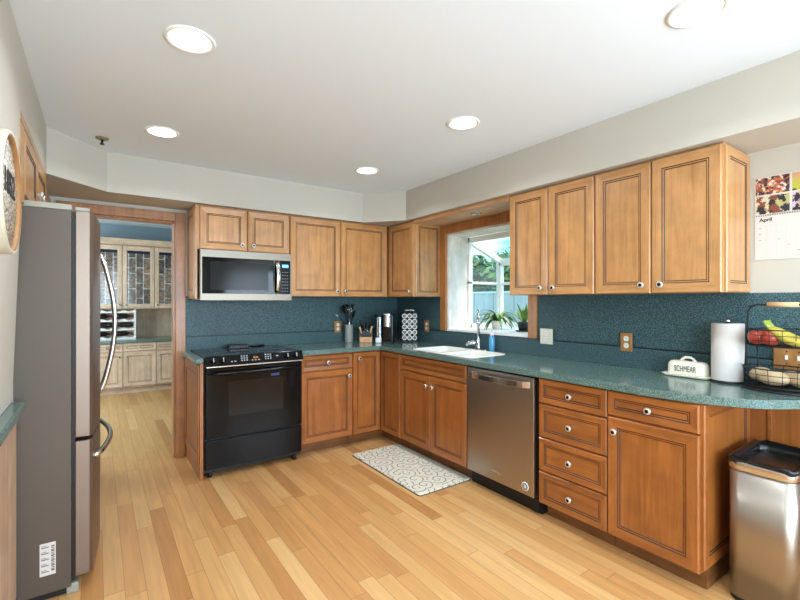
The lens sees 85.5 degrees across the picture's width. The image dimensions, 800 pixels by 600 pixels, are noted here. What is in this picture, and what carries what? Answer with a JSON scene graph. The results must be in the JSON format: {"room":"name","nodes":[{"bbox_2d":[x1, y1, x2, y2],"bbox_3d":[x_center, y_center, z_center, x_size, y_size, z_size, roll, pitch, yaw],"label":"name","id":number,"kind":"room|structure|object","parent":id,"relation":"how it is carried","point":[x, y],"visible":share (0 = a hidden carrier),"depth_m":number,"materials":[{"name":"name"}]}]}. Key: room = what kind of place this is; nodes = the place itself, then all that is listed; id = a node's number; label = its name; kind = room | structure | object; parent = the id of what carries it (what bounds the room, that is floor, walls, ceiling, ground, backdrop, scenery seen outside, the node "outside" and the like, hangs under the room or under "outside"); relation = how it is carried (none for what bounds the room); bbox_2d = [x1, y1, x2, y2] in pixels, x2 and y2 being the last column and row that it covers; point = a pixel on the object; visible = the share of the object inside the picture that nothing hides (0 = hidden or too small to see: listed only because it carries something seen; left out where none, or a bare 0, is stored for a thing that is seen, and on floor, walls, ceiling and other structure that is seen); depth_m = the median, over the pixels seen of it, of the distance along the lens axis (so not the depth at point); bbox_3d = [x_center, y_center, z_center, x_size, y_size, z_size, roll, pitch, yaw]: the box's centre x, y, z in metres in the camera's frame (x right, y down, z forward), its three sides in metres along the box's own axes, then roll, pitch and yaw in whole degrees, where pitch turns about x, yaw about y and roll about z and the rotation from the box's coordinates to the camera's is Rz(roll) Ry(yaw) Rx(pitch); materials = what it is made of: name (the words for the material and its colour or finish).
{"room":"kitchen","nodes":[
{"label":"kitchen","id":0,"kind":"room"},
{"bbox_2d":[0,60,48,414],"bbox_3d":[-0.775,0.136,0.064,0.677,2.412,7.520,0,0,-35],"label":"wall","id":1,"kind":"structure","parent":0,"point":[10,109],"depth_m":1.66,"materials":[{"name":"paint"}]},
{"bbox_2d":[0,128,21,254],"bbox_3d":[-1.203,-0.325,1.296,0.068,0.370,0.370,0,0,-35],"label":"wall sign","id":2,"kind":"object","parent":1,"relation":"attached to","point":[10,173],"visible":1,"depth_m":1.33,"materials":[{"name":"brown"}]},
{"bbox_2d":[18,110,46,203],"bbox_3d":[-2.090,-0.598,2.051,0.622,0.363,1.080,0,0,-35],"label":"upper cabinet","id":3,"kind":"object","parent":1,"relation":"attached to","point":[33,173],"visible":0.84,"depth_m":2.04,"materials":[{"name":"brown wood"}]},
{"bbox_2d":[46,190,50,201],"bbox_3d":[-2.389,-0.300,2.913,0.012,0.890,0.640,0,0,-35],"label":"trim","id":4,"kind":"structure","parent":1,"relation":"attached to","point":[48,199],"depth_m":2.98,"materials":[{"name":"brown wood"}]},
{"bbox_2d":[97,218,171,228],"bbox_3d":[-3.557,-1.224,4.952,3.450,0.100,3.680,0,0,-35],"label":"ceiling","id":5,"kind":"structure","parent":0,"point":[108,221],"depth_m":6.58,"materials":[{"name":"white paint"}]},
{"bbox_2d":[100,223,171,241],"bbox_3d":[-4.433,0.088,6.644,4.150,2.520,0.100,0,0,-35],"label":"wall","id":6,"kind":"structure","parent":0,"point":[106,230],"depth_m":6.78,"materials":[{"name":"blue paint"}]},
{"bbox_2d":[100,244,121,308],"bbox_3d":[-4.357,-0.350,6.402,0.405,0.945,0.382,0,0,-35],"label":"upper cabinet","id":7,"kind":"object","parent":6,"relation":"attached to","point":[112,253],"visible":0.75,"depth_m":6.32,"materials":[{"name":"brown wood"}]},
{"bbox_2d":[100,237,171,247],"bbox_3d":[-4.001,-0.869,6.642,1.305,0.090,0.400,0,0,-35],"label":"crown molding","id":8,"kind":"structure","parent":7,"relation":"on","point":[103,240],"depth_m":6.46,"materials":[{"name":"brown wood"}]},
{"bbox_2d":[100,308,171,336],"bbox_3d":[-4.120,0.348,6.794,1.285,0.448,0.012,0,0,-35],"label":"backsplash","id":9,"kind":"structure","parent":6,"relation":"attached to","point":[149,322],"depth_m":6.89,"materials":[{"name":"brown wood"}]},
{"bbox_2d":[122,245,153,308],"bbox_3d":[-4.019,-0.349,6.637,0.414,0.945,0.382,0,0,-35],"label":"upper cabinet","id":10,"kind":"object","parent":6,"relation":"attached to","point":[137,261],"visible":1,"depth_m":6.50,"materials":[{"name":"brown wood"}]},
{"bbox_2d":[154,247,171,308],"bbox_3d":[-3.676,-0.349,6.877,0.420,0.945,0.382,0,0,-35],"label":"upper cabinet","id":11,"kind":"object","parent":6,"relation":"attached to","point":[162,256],"visible":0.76,"depth_m":6.69,"materials":[{"name":"brown wood"}]},
{"bbox_2d":[49,196,372,350],"bbox_3d":[-1.296,0.140,4.212,3.290,2.412,0.120,0,0,-35],"label":"wall","id":12,"kind":"structure","parent":0,"point":[53,198],"depth_m":3.55,"materials":[{"name":"paint"}]},
{"bbox_2d":[56,200,185,457],"bbox_3d":[-2.246,0.298,3.535,0.878,2.095,0.142,0,0,-35],"label":"door frame","id":13,"kind":"structure","parent":12,"relation":"in","point":[179,224],"depth_m":3.70,"materials":[{"name":"brown wood"}]},
{"bbox_2d":[188,204,288,298],"bbox_3d":[-1.415,-0.397,3.825,0.792,0.764,0.375,0,0,-35],"label":"upper cabinet","id":14,"kind":"object","parent":12,"relation":"attached to","point":[209,227],"visible":0.95,"depth_m":3.66,"materials":[{"name":"brown wood"}]},
{"bbox_2d":[192,249,291,300],"bbox_3d":[-1.378,-0.208,3.812,0.762,0.416,0.423,0,0,-35],"label":"microwave","id":15,"kind":"object","parent":14,"relation":"attached to","point":[222,275],"visible":0.98,"depth_m":3.65,"materials":[{"name":"silver metal"}]},
{"bbox_2d":[289,215,386,296],"bbox_3d":[-0.651,-0.408,4.359,1.064,0.740,0.375,0,0,-35],"label":"upper cabinet","id":16,"kind":"object","parent":12,"relation":"attached to","point":[331,258],"visible":0.96,"depth_m":4.20,"materials":[{"name":"brown wood"}]},
{"bbox_2d":[335,321,340,332],"bbox_3d":[-0.652,0.276,4.546,0.076,0.118,0.010,0,0,-35],"label":"outlet plate","id":17,"kind":"object","parent":12,"relation":"attached to","point":[337,323],"visible":1,"depth_m":4.54,"materials":[{"name":"brown wood"}]},
{"bbox_2d":[46,389,735,599],"bbox_3d":[-1.167,1.374,2.094,5.200,0.060,11.700,0,0,-35],"label":"floor","id":18,"kind":"structure","parent":0,"point":[323,524],"depth_m":2.43,"materials":[{"name":"brown wood"}]},
{"bbox_2d":[0,424,15,599],"bbox_3d":[-1.016,0.905,0.510,0.513,0.871,2.890,0,0,-35],"label":"base cabinet","id":19,"kind":"object","parent":18,"relation":"on","point":[8,447],"visible":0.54,"depth_m":1.68,"materials":[{"name":"brown wood"}]},
{"bbox_2d":[0,402,24,445],"bbox_3d":[-1.027,0.448,0.501,0.604,0.039,2.886,0,0,-35],"label":"countertop","id":20,"kind":"structure","parent":19,"relation":"on","point":[13,412],"depth_m":1.60,"materials":[{"name":"teal stone"}]},
{"bbox_2d":[13,200,117,599],"bbox_3d":[-1.991,0.452,2.191,0.937,1.783,0.909,0,0,-35],"label":"refrigerator","id":21,"kind":"object","parent":18,"relation":"on","point":[56,375],"visible":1,"depth_m":1.95,"materials":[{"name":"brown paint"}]},
{"bbox_2d":[41,545,54,573],"bbox_3d":[-1.571,1.151,1.930,0.047,0.118,0.001,0,0,-35],"label":"label","id":22,"kind":"object","parent":21,"relation":"attached to","point":[47,551],"depth_m":1.93,"materials":[{"name":"white paper"}]},
{"bbox_2d":[100,343,122,395],"bbox_3d":[-4.287,0.980,6.300,0.405,0.734,0.627,0,0,-35],"label":"base cabinet","id":23,"kind":"object","parent":18,"relation":"on","point":[114,385],"visible":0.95,"depth_m":6.13,"materials":[{"name":"beige wood"}]},
{"bbox_2d":[100,336,171,343],"bbox_3d":[-3.948,0.592,6.547,1.285,0.039,0.615,0,0,-35],"label":"countertop","id":24,"kind":"structure","parent":23,"relation":"on","point":[151,338],"depth_m":6.36,"materials":[{"name":"stone"}]},
{"bbox_2d":[100,309,135,339],"bbox_3d":[-4.289,0.352,6.464,0.570,0.440,0.300,0,0,-35],"label":"wine rack","id":25,"kind":"object","parent":24,"relation":"on","point":[133,311],"visible":0.56,"depth_m":6.46,"materials":[{"name":"white wood"}]},
{"bbox_2d":[100,323,111,327],"bbox_3d":[-4.359,0.364,6.330,0.244,0.072,0.072,0,0,-35],"label":"wine bottle","id":26,"kind":"object","parent":25,"relation":"on","point":[102,325],"visible":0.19,"depth_m":6.33,"materials":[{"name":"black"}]},
{"bbox_2d":[100,314,111,318],"bbox_3d":[-4.356,0.234,6.332,0.244,0.072,0.072,0,0,-35],"label":"wine bottle","id":27,"kind":"object","parent":25,"relation":"on","point":[102,316],"visible":0.42,"depth_m":6.32,"materials":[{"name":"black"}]},
{"bbox_2d":[100,332,111,336],"bbox_3d":[-4.356,0.494,6.332,0.244,0.072,0.072,0,0,-35],"label":"wine bottle","id":28,"kind":"object","parent":25,"relation":"on","point":[102,334],"visible":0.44,"depth_m":6.32,"materials":[{"name":"black glass"}]},
{"bbox_2d":[117,331,132,335],"bbox_3d":[-4.140,0.494,6.483,0.244,0.072,0.072,0,0,-35],"label":"wine bottle","id":29,"kind":"object","parent":25,"relation":"on","point":[119,333],"visible":0.73,"depth_m":6.46,"materials":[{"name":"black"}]},
{"bbox_2d":[117,314,132,318],"bbox_3d":[-4.140,0.234,6.483,0.244,0.072,0.072,0,0,-35],"label":"wine bottle","id":30,"kind":"object","parent":25,"relation":"on","point":[119,316],"visible":0.68,"depth_m":6.46,"materials":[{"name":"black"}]},
{"bbox_2d":[118,322,132,326],"bbox_3d":[-4.143,0.364,6.481,0.244,0.072,0.072,0,0,-35],"label":"wine bottle","id":31,"kind":"object","parent":25,"relation":"on","point":[122,324],"visible":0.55,"depth_m":6.48,"materials":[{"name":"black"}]},
{"bbox_2d":[123,342,155,393],"bbox_3d":[-3.949,0.980,6.535,0.414,0.734,0.627,0,0,-35],"label":"base cabinet","id":32,"kind":"object","parent":18,"relation":"on","point":[139,359],"visible":0.99,"depth_m":6.31,"materials":[{"name":"beige wood"}]},
{"bbox_2d":[156,341,171,389],"bbox_3d":[-3.606,0.980,6.775,0.420,0.734,0.627,0,0,-35],"label":"base cabinet","id":33,"kind":"object","parent":18,"relation":"on","point":[163,349],"visible":0.59,"depth_m":6.49,"materials":[{"name":"beige wood"}]},
{"bbox_2d":[182,344,302,480],"bbox_3d":[-1.331,0.868,3.657,0.830,0.954,0.701,0,0,-35],"label":"range","id":34,"kind":"object","parent":18,"relation":"on","point":[252,394],"depth_m":3.41,"materials":[{"name":"black metal"}]},
{"bbox_2d":[190,344,296,358],"bbox_3d":[-1.322,0.420,3.700,0.766,0.059,0.621,0,0,-35],"label":"cooktop","id":35,"kind":"object","parent":34,"relation":"in","point":[234,351],"depth_m":3.59,"materials":[{"name":"black"}]},
{"bbox_2d":[297,352,351,454],"bbox_3d":[-0.805,0.908,4.081,0.499,0.873,0.632,0,0,-35],"label":"base cabinet","id":36,"kind":"object","parent":18,"relation":"on","point":[326,378],"visible":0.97,"depth_m":3.85,"materials":[{"name":"brown wood"}]},
{"bbox_2d":[348,350,407,447],"bbox_3d":[-0.142,0.908,4.361,0.901,0.873,0.932,0,0,-35],"label":"base cabinet","id":37,"kind":"object","parent":18,"relation":"on","point":[376,374],"visible":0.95,"depth_m":4.07,"materials":[{"name":"brown wood"}]},
{"bbox_2d":[281,338,799,408],"bbox_3d":[0.430,0.450,3.085,1.392,0.038,3.646,0,0,-35],"label":"countertop","id":38,"kind":"structure","parent":37,"relation":"on","point":[644,382],"depth_m":2.52,"materials":[{"name":"teal stone"}]},
{"bbox_2d":[345,325,352,341],"bbox_3d":[-0.536,0.343,4.529,0.092,0.178,0.092,0,0,-35],"label":"utensil crock","id":39,"kind":"object","parent":38,"relation":"on","point":[348,328],"visible":0.98,"depth_m":4.49,"materials":[{"name":"silver metal"}]},
{"bbox_2d":[342,305,347,324],"bbox_3d":[-0.560,0.229,4.513,0.088,0.366,0.073,0,0,-35],"label":"ladle","id":40,"kind":"object","parent":39,"relation":"in","point":[343,306],"visible":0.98,"depth_m":4.48,"materials":[{"name":"black plastic"}]},
{"bbox_2d":[346,304,348,323],"bbox_3d":[-0.552,0.223,4.542,0.027,0.377,0.074,0,0,16],"label":"spoon","id":41,"kind":"object","parent":39,"relation":"in","point":[347,305],"visible":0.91,"depth_m":4.53,"materials":[{"name":"black plastic"}]},
{"bbox_2d":[360,327,371,342],"bbox_3d":[-0.356,0.353,4.501,0.128,0.158,0.122,0,0,-5],"label":"knife block","id":42,"kind":"object","parent":38,"relation":"on","point":[365,337],"visible":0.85,"depth_m":4.45,"materials":[{"name":"brown wood"}]},
{"bbox_2d":[375,313,393,343],"bbox_3d":[-0.157,0.281,4.466,0.190,0.300,0.265,0,0,1],"label":"coffee maker","id":43,"kind":"object","parent":38,"relation":"on","point":[387,337],"visible":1,"depth_m":4.40,"materials":[{"name":"black"}]},
{"bbox_2d":[401,310,417,341],"bbox_3d":[0.100,0.263,4.534,0.170,0.338,0.130,0,0,1],"label":"rack","id":44,"kind":"object","parent":38,"relation":"on","point":[405,312],"visible":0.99,"depth_m":4.50,"materials":[{"name":"silver metal"}]},
{"bbox_2d":[413,346,504,357],"bbox_3d":[0.480,0.513,3.659,0.416,0.176,0.766,0,0,-35],"label":"sink","id":45,"kind":"object","parent":38,"relation":"in","point":[449,350],"visible":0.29,"depth_m":3.71,"materials":[{"name":"white ceramic"}]},
{"bbox_2d":[465,308,487,349],"bbox_3d":[0.665,0.250,3.800,0.123,0.362,0.200,0,0,-35],"label":"kitchen faucet","id":46,"kind":"object","parent":38,"relation":"on","point":[477,343],"visible":1,"depth_m":3.80,"materials":[{"name":"silver metal"}]},
{"bbox_2d":[487,327,494,350],"bbox_3d":[0.778,0.329,3.702,0.072,0.203,0.050,0,0,-35],"label":"soap dispenser","id":47,"kind":"object","parent":38,"relation":"on","point":[491,337],"visible":0.99,"depth_m":3.69,"materials":[{"name":"blue plastic"}]},
{"bbox_2d":[489,336,494,350],"bbox_3d":[0.787,0.365,3.708,0.050,0.132,0.050,0,0,-35],"label":"bottle","id":48,"kind":"object","parent":47,"relation":"on","point":[491,338],"depth_m":3.69,"materials":[{"name":"blue plastic"}]},
{"bbox_2d":[662,356,710,379],"bbox_3d":[1.630,0.371,2.447,0.132,0.113,0.251,0,0,-35],"label":"butter dish","id":49,"kind":"object","parent":38,"relation":"on","point":[695,369],"visible":0.94,"depth_m":2.41,"materials":[{"name":"beige ceramic"}]},
{"bbox_2d":[662,370,710,379],"bbox_3d":[1.630,0.421,2.447,0.132,0.013,0.251,0,0,-35],"label":"tray","id":50,"kind":"object","parent":49,"relation":"attached to","point":[705,376],"depth_m":2.40,"materials":[{"name":"beige ceramic"}]},
{"bbox_2d":[710,319,744,384],"bbox_3d":[1.731,0.263,2.286,0.148,0.333,0.148,0,0,-35],"label":"paper towel holder","id":51,"kind":"object","parent":38,"relation":"on","point":[727,339],"visible":0.96,"depth_m":2.23,"materials":[{"name":"white paper"}]},
{"bbox_2d":[740,302,799,396],"bbox_3d":[1.825,0.218,2.063,0.260,0.422,0.324,0,0,-35],"label":"fruit basket","id":52,"kind":"object","parent":38,"relation":"on","point":[789,390],"visible":0.84,"depth_m":2.06,"materials":[{"name":"black metal"}]},
{"bbox_2d":[747,330,762,343],"bbox_3d":[1.738,0.175,2.109,0.070,0.073,0.071,0,0,33],"label":"apple","id":53,"kind":"object","parent":52,"relation":"in","point":[751,338],"visible":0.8,"depth_m":2.09,"materials":[{"name":"red plant"}]},
{"bbox_2d":[749,367,769,381],"bbox_3d":[1.794,0.366,2.144,0.088,0.074,0.100,0,0,-35],"label":"potato","id":54,"kind":"object","parent":52,"relation":"in","point":[753,376],"visible":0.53,"depth_m":2.14,"materials":[{"name":"beige food"}]},
{"bbox_2d":[761,331,779,344],"bbox_3d":[1.759,0.175,2.053,0.071,0.073,0.070,0,0,11],"label":"apple","id":55,"kind":"object","parent":52,"relation":"in","point":[763,338],"visible":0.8,"depth_m":2.03,"materials":[{"name":"red plant"}]},
{"bbox_2d":[742,364,799,391],"bbox_3d":[1.825,0.366,2.063,0.246,0.088,0.312,0,0,-35],"label":"tray","id":56,"kind":"object","parent":52,"relation":"on","point":[762,387],"depth_m":2.06,"materials":[{"name":"black metal"}]},
{"bbox_2d":[758,371,789,385],"bbox_3d":[1.772,0.367,2.049,0.084,0.070,0.118,0,0,-35],"label":"potato","id":57,"kind":"object","parent":52,"relation":"in","point":[786,380],"visible":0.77,"depth_m":2.02,"materials":[{"name":"beige food"}]},
{"bbox_2d":[762,320,799,346],"bbox_3d":[1.787,0.152,1.986,0.042,0.118,0.198,0,0,-35],"label":"banana","id":58,"kind":"object","parent":52,"relation":"in","point":[789,338],"visible":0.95,"depth_m":1.99,"materials":[{"name":"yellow food"}]},
{"bbox_2d":[766,320,795,336],"bbox_3d":[1.815,0.152,2.006,0.042,0.118,0.198,0,0,-35],"label":"banana","id":59,"kind":"object","parent":52,"relation":"in","point":[767,321],"visible":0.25,"depth_m":2.05,"materials":[{"name":"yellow food"}]},
{"bbox_2d":[768,320,799,336],"bbox_3d":[1.841,0.152,2.024,0.042,0.118,0.198,0,0,-35],"label":"banana","id":60,"kind":"object","parent":52,"relation":"in","point":[770,322],"visible":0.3,"depth_m":2.07,"materials":[{"name":"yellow food"}]},
{"bbox_2d":[783,371,798,383],"bbox_3d":[1.881,0.371,2.076,0.079,0.064,0.105,0,0,-35],"label":"potato","id":61,"kind":"object","parent":52,"relation":"in","point":[788,374],"visible":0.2,"depth_m":2.06,"materials":[{"name":"beige food"}]},
{"bbox_2d":[790,374,799,387],"bbox_3d":[1.843,0.369,1.975,0.081,0.067,0.111,0,0,-35],"label":"potato","id":62,"kind":"object","parent":52,"relation":"in","point":[792,381],"visible":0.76,"depth_m":1.98,"materials":[{"name":"beige food"}]},
{"bbox_2d":[352,444,470,495],"bbox_3d":[0.060,1.337,3.499,0.498,0.014,0.968,0,0,-35],"label":"kitchen mat","id":63,"kind":"object","parent":18,"relation":"on","point":[417,473],"visible":1,"depth_m":3.41,"materials":[{"name":"grey fabric"}]},
{"bbox_2d":[401,354,471,477],"bbox_3d":[0.480,0.908,3.705,0.632,0.873,0.847,0,0,-35],"label":"base cabinet","id":64,"kind":"object","parent":18,"relation":"on","point":[434,393],"visible":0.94,"depth_m":3.49,"materials":[{"name":"brown wood"}]},
{"bbox_2d":[468,365,547,513],"bbox_3d":[0.882,0.907,3.080,0.632,0.868,0.622,0,0,-35],"label":"dishwasher","id":65,"kind":"object","parent":18,"relation":"on","point":[503,407],"visible":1,"depth_m":2.88,"materials":[{"name":"silver metal"}]},
{"bbox_2d":[537,377,539,497],"bbox_3d":[0.923,0.856,3.106,0.535,0.767,0.616,0,0,-35],"label":"tub","id":66,"kind":"object","parent":65,"relation":"in","point":[538,402],"depth_m":2.71,"materials":[{"name":"black"}]},
{"bbox_2d":[539,378,615,545],"bbox_3d":[1.214,0.907,2.654,0.632,0.873,0.435,0,0,-35],"label":"base cabinet","id":67,"kind":"object","parent":18,"relation":"on","point":[573,418],"visible":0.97,"depth_m":2.47,"materials":[{"name":"brown wood"}]},
{"bbox_2d":[608,390,749,589],"bbox_3d":[1.468,0.907,2.289,0.632,0.873,0.446,0,0,-35],"label":"base cabinet","id":68,"kind":"object","parent":18,"relation":"on","point":[669,469],"visible":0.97,"depth_m":2.09,"materials":[{"name":"brown wood"}]},
{"bbox_2d":[727,439,799,599],"bbox_3d":[1.717,1.020,1.985,0.422,0.645,0.254,0,0,-35],"label":"trash can","id":69,"kind":"object","parent":18,"relation":"on","point":[764,474],"visible":1,"depth_m":1.87,"materials":[{"name":"silver metal"}]},
{"bbox_2d":[0,0,799,226],"bbox_3d":[0.794,-0.926,1.087,3.140,0.286,7.400,0,0,-35],"label":"soffit","id":70,"kind":"structure","parent":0,"point":[756,108],"depth_m":2.81,"materials":[{"name":"paint"}]},
{"bbox_2d":[413,195,509,226],"bbox_3d":[0.600,-0.760,3.782,0.325,0.039,1.178,0,0,-35],"label":"window valance","id":71,"kind":"object","parent":70,"relation":"attached to","point":[502,204],"visible":0.98,"depth_m":3.70,"materials":[{"name":"brown wood"}]},
{"bbox_2d":[9,0,799,193],"bbox_3d":[0.067,-1.119,0.591,5.100,0.100,7.620,0,0,-35],"label":"ceiling","id":72,"kind":"structure","parent":0,"point":[309,92],"depth_m":2.03,"materials":[{"name":"white paint"}]},
{"bbox_2d":[95,136,108,144],"bbox_3d":[-1.956,-1.044,2.840,0.076,0.046,0.076,0,0,-35],"label":"sprinkler head","id":73,"kind":"object","parent":72,"relation":"attached to","point":[102,138],"visible":1,"depth_m":2.83},
{"bbox_2d":[144,126,179,137],"bbox_3d":[-1.505,-1.064,2.739,0.196,0.007,0.196,0,0,-35],"label":"recessed light","id":74,"kind":"object","parent":72,"relation":"in","point":[159,131],"visible":1,"depth_m":2.73,"materials":[{"name":"white"}]},
{"bbox_2d":[163,25,215,53],"bbox_3d":[-0.860,-1.065,1.774,0.196,0.007,0.196,0,0,-35],"label":"recessed light","id":75,"kind":"object","parent":72,"relation":"in","point":[189,39],"visible":1,"depth_m":1.77,"materials":[{"name":"white paint"}]},
{"bbox_2d":[355,167,378,174],"bbox_3d":[-0.270,-1.063,3.550,0.196,0.007,0.196,0,0,-35],"label":"recessed light","id":76,"kind":"object","parent":72,"relation":"in","point":[361,170],"visible":1,"depth_m":3.54,"materials":[{"name":"white"}]},
{"bbox_2d":[447,116,479,129],"bbox_3d":[0.380,-1.064,2.603,0.196,0.007,0.196,0,0,-35],"label":"recessed light","id":77,"kind":"object","parent":72,"relation":"in","point":[462,122],"visible":1,"depth_m":2.60,"materials":[{"name":"white"}]},
{"bbox_2d":[666,0,729,28],"bbox_3d":[1.097,-1.065,1.597,0.196,0.007,0.196,0,0,-35],"label":"recessed light","id":78,"kind":"object","parent":72,"relation":"in","point":[689,13],"visible":1,"depth_m":1.60,"materials":[{"name":"white"}]},
{"bbox_2d":[399,142,799,382],"bbox_3d":[2.154,-0.106,2.108,0.260,2.900,7.520,0,0,-35],"label":"wall","id":79,"kind":"structure","parent":0,"point":[774,275],"depth_m":2.23,"materials":[{"name":"paint"}]},
{"bbox_2d":[387,221,440,296],"bbox_3d":[0.037,-0.408,4.582,0.375,0.740,0.792,0,0,-35],"label":"upper cabinet","id":80,"kind":"object","parent":79,"relation":"attached to","point":[413,250],"visible":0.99,"depth_m":4.30,"materials":[{"name":"brown wood"}]},
{"bbox_2d":[424,320,428,331],"bbox_3d":[0.277,0.267,4.512,0.010,0.118,0.076,0,0,-35],"label":"outlet plate","id":81,"kind":"object","parent":79,"relation":"attached to","point":[426,323],"visible":1,"depth_m":4.51,"materials":[{"name":"brown wood"}]},
{"bbox_2d":[186,326,772,359],"bbox_3d":[0.368,0.307,2.491,2.214,0.019,4.592,0,0,-35],"label":"trim","id":82,"kind":"structure","parent":79,"relation":"attached to","point":[395,326],"depth_m":3.24,"materials":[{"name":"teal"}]},
{"bbox_2d":[447,327,527,337],"bbox_3d":[1.057,0.290,4.097,0.742,0.022,1.002,0,0,-35],"label":"window sill","id":83,"kind":"structure","parent":79,"relation":"attached to","point":[505,331],"depth_m":3.99,"materials":[{"name":"white paint"}]},
{"bbox_2d":[464,321,472,327],"bbox_3d":[0.681,0.240,4.312,0.115,0.075,0.048,0,0,-35],"label":"bird figurine","id":84,"kind":"object","parent":83,"relation":"on","point":[467,325],"visible":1,"depth_m":4.29,"materials":[{"name":"beige ceramic"}]},
{"bbox_2d":[474,309,517,329],"bbox_3d":[0.925,0.196,4.203,0.481,0.222,0.495,0,0,-35],"label":"potted plant","id":85,"kind":"object","parent":83,"relation":"on","point":[497,323],"visible":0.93,"depth_m":4.15,"materials":[{"name":"green plant"}]},
{"bbox_2d":[509,304,527,331],"bbox_3d":[1.145,0.146,3.859,0.268,0.263,0.257,0,0,-17],"label":"potted plant","id":86,"kind":"object","parent":83,"relation":"on","point":[523,315],"visible":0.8,"depth_m":3.82,"materials":[{"name":"green plant"}]},
{"bbox_2d":[440,212,537,338],"bbox_3d":[1.050,-0.211,4.090,0.762,1.063,1.165,0,0,-35],"label":"window","id":87,"kind":"structure","parent":79,"relation":"in","point":[456,242],"depth_m":4.32,"materials":[{"name":"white wood"}]},
{"bbox_2d":[186,292,799,357],"bbox_3d":[0.369,0.195,2.496,2.222,0.470,4.600,0,0,-35],"label":"backsplash","id":88,"kind":"structure","parent":79,"relation":"attached to","point":[681,322],"depth_m":3.09,"materials":[{"name":"teal laminate"}]},
{"bbox_2d":[186,327,799,385],"bbox_3d":[0.368,0.367,2.490,2.214,0.126,4.592,0,0,-35],"label":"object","id":89,"kind":"structure","parent":79,"relation":"attached to","point":[658,360],"depth_m":3.52,"materials":[{"name":"teal stone"}]},
{"bbox_2d":[540,328,552,344],"bbox_3d":[1.118,0.274,3.307,0.010,0.118,0.112,0,0,-35],"label":"outlet plate","id":90,"kind":"object","parent":79,"relation":"attached to","point":[546,335],"visible":1,"depth_m":3.30,"materials":[{"name":"white plastic"}]},
{"bbox_2d":[510,174,621,295],"bbox_3d":[1.128,-0.409,3.019,0.375,0.740,0.670,0,0,-35],"label":"upper cabinet","id":91,"kind":"object","parent":79,"relation":"attached to","point":[552,228],"visible":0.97,"depth_m":2.89,"materials":[{"name":"brown wood"}]},
{"bbox_2d":[621,333,631,351],"bbox_3d":[1.468,0.270,2.806,0.010,0.118,0.076,0,0,-35],"label":"outlet plate","id":92,"kind":"object","parent":79,"relation":"attached to","point":[626,338],"visible":1,"depth_m":2.80,"materials":[{"name":"brown wood"}]},
{"bbox_2d":[595,142,749,294],"bbox_3d":[1.514,-0.410,2.466,0.375,0.740,0.674,0,0,-35],"label":"upper cabinet","id":93,"kind":"object","parent":79,"relation":"attached to","point":[679,223],"visible":1,"depth_m":2.28,"materials":[{"name":"brown wood"}]},
{"bbox_2d":[767,409,771,440],"bbox_3d":[2.220,0.907,1.754,0.008,0.874,1.264,0,0,-35],"label":"trim","id":94,"kind":"structure","parent":79,"relation":"attached to","point":[769,411],"depth_m":2.22,"materials":[{"name":"brown wood"}]},
{"bbox_2d":[750,408,799,447],"bbox_3d":[2.221,0.907,1.771,0.014,0.874,1.292,0,0,-35],"label":"wall panel","id":95,"kind":"object","parent":79,"relation":"attached to","point":[785,422],"depth_m":2.19,"materials":[{"name":"brown wood"}]},
{"bbox_2d":[755,171,799,260],"bbox_3d":[1.952,-0.426,2.160,0.009,0.430,0.290,0,0,-35],"label":"wall calendar","id":96,"kind":"object","parent":79,"relation":"attached to","point":[777,236],"visible":1,"depth_m":2.20,"materials":[{"name":"white paper"}]},
{"bbox_2d":[756,193,789,214],"bbox_3d":[1.911,-0.494,2.220,0.001,0.091,0.136,0,0,-35],"label":"photo","id":97,"kind":"object","parent":96,"relation":"on","point":[766,203],"depth_m":2.22},
{"bbox_2d":[756,173,789,195],"bbox_3d":[1.911,-0.593,2.221,0.001,0.089,0.136,0,0,-35],"label":"photo","id":98,"kind":"object","parent":96,"relation":"on","point":[775,185],"depth_m":2.21},
{"bbox_2d":[792,191,799,209],"bbox_3d":[1.994,-0.495,2.101,0.001,0.091,0.136,0,0,-35],"label":"photo","id":99,"kind":"object","parent":96,"relation":"on","point":[795,194],"depth_m":2.14},
{"bbox_2d":[792,171,799,190],"bbox_3d":[1.994,-0.593,2.101,0.001,0.089,0.136,0,0,-35],"label":"photo","id":100,"kind":"object","parent":96,"relation":"on","point":[795,175],"depth_m":2.14},
{"bbox_2d":[773,348,799,370],"bbox_3d":[1.935,0.284,2.131,0.016,0.118,0.150,0,0,-35],"label":"switch plate","id":101,"kind":"object","parent":79,"relation":"attached to","point":[789,357],"visible":0.93,"depth_m":2.15,"materials":[{"name":"brown wood"}]},
{"label":"outside","id":102,"kind":"structure","parent":0,"visible":0},
{"bbox_3d":[13.625,1.811,20.650,39.700,0.100,70.000,0,0,-35],"label":"ground","id":103,"kind":"structure","parent":102,"visible":0},
{"bbox_2d":[467,254,495,291],"bbox_3d":[2.404,0.052,14.974,3.261,3.443,3.263,0,0,32],"label":"leafy tree","id":104,"kind":"object","parent":103,"relation":"on","point":[481,268],"visible":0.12,"depth_m":14.11,"materials":[{"name":"green plant"}]},
{"bbox_2d":[467,291,527,322],"bbox_3d":[2.685,0.770,9.173,0.100,1.960,13.300,0,0,-35],"label":"fence","id":105,"kind":"object","parent":103,"relation":"on","point":[485,301],"visible":0.04,"depth_m":9.93,"materials":[{"name":"white paint"}]},
{"bbox_2d":[487,255,509,291],"bbox_3d":[3.957,0.048,12.387,2.969,3.446,3.023,0,0,-35],"label":"leafy tree","id":106,"kind":"object","parent":103,"relation":"on","point":[507,268],"visible":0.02,"depth_m":12.01,"materials":[{"name":"green plant"}]},
{"bbox_2d":[491,247,509,267],"bbox_3d":[5.430,-0.376,16.911,4.505,4.296,4.497,0,0,-35],"label":"leafy tree","id":107,"kind":"object","parent":103,"relation":"on","point":[504,255],"visible":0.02,"depth_m":17.06,"materials":[{"name":"green plant"}]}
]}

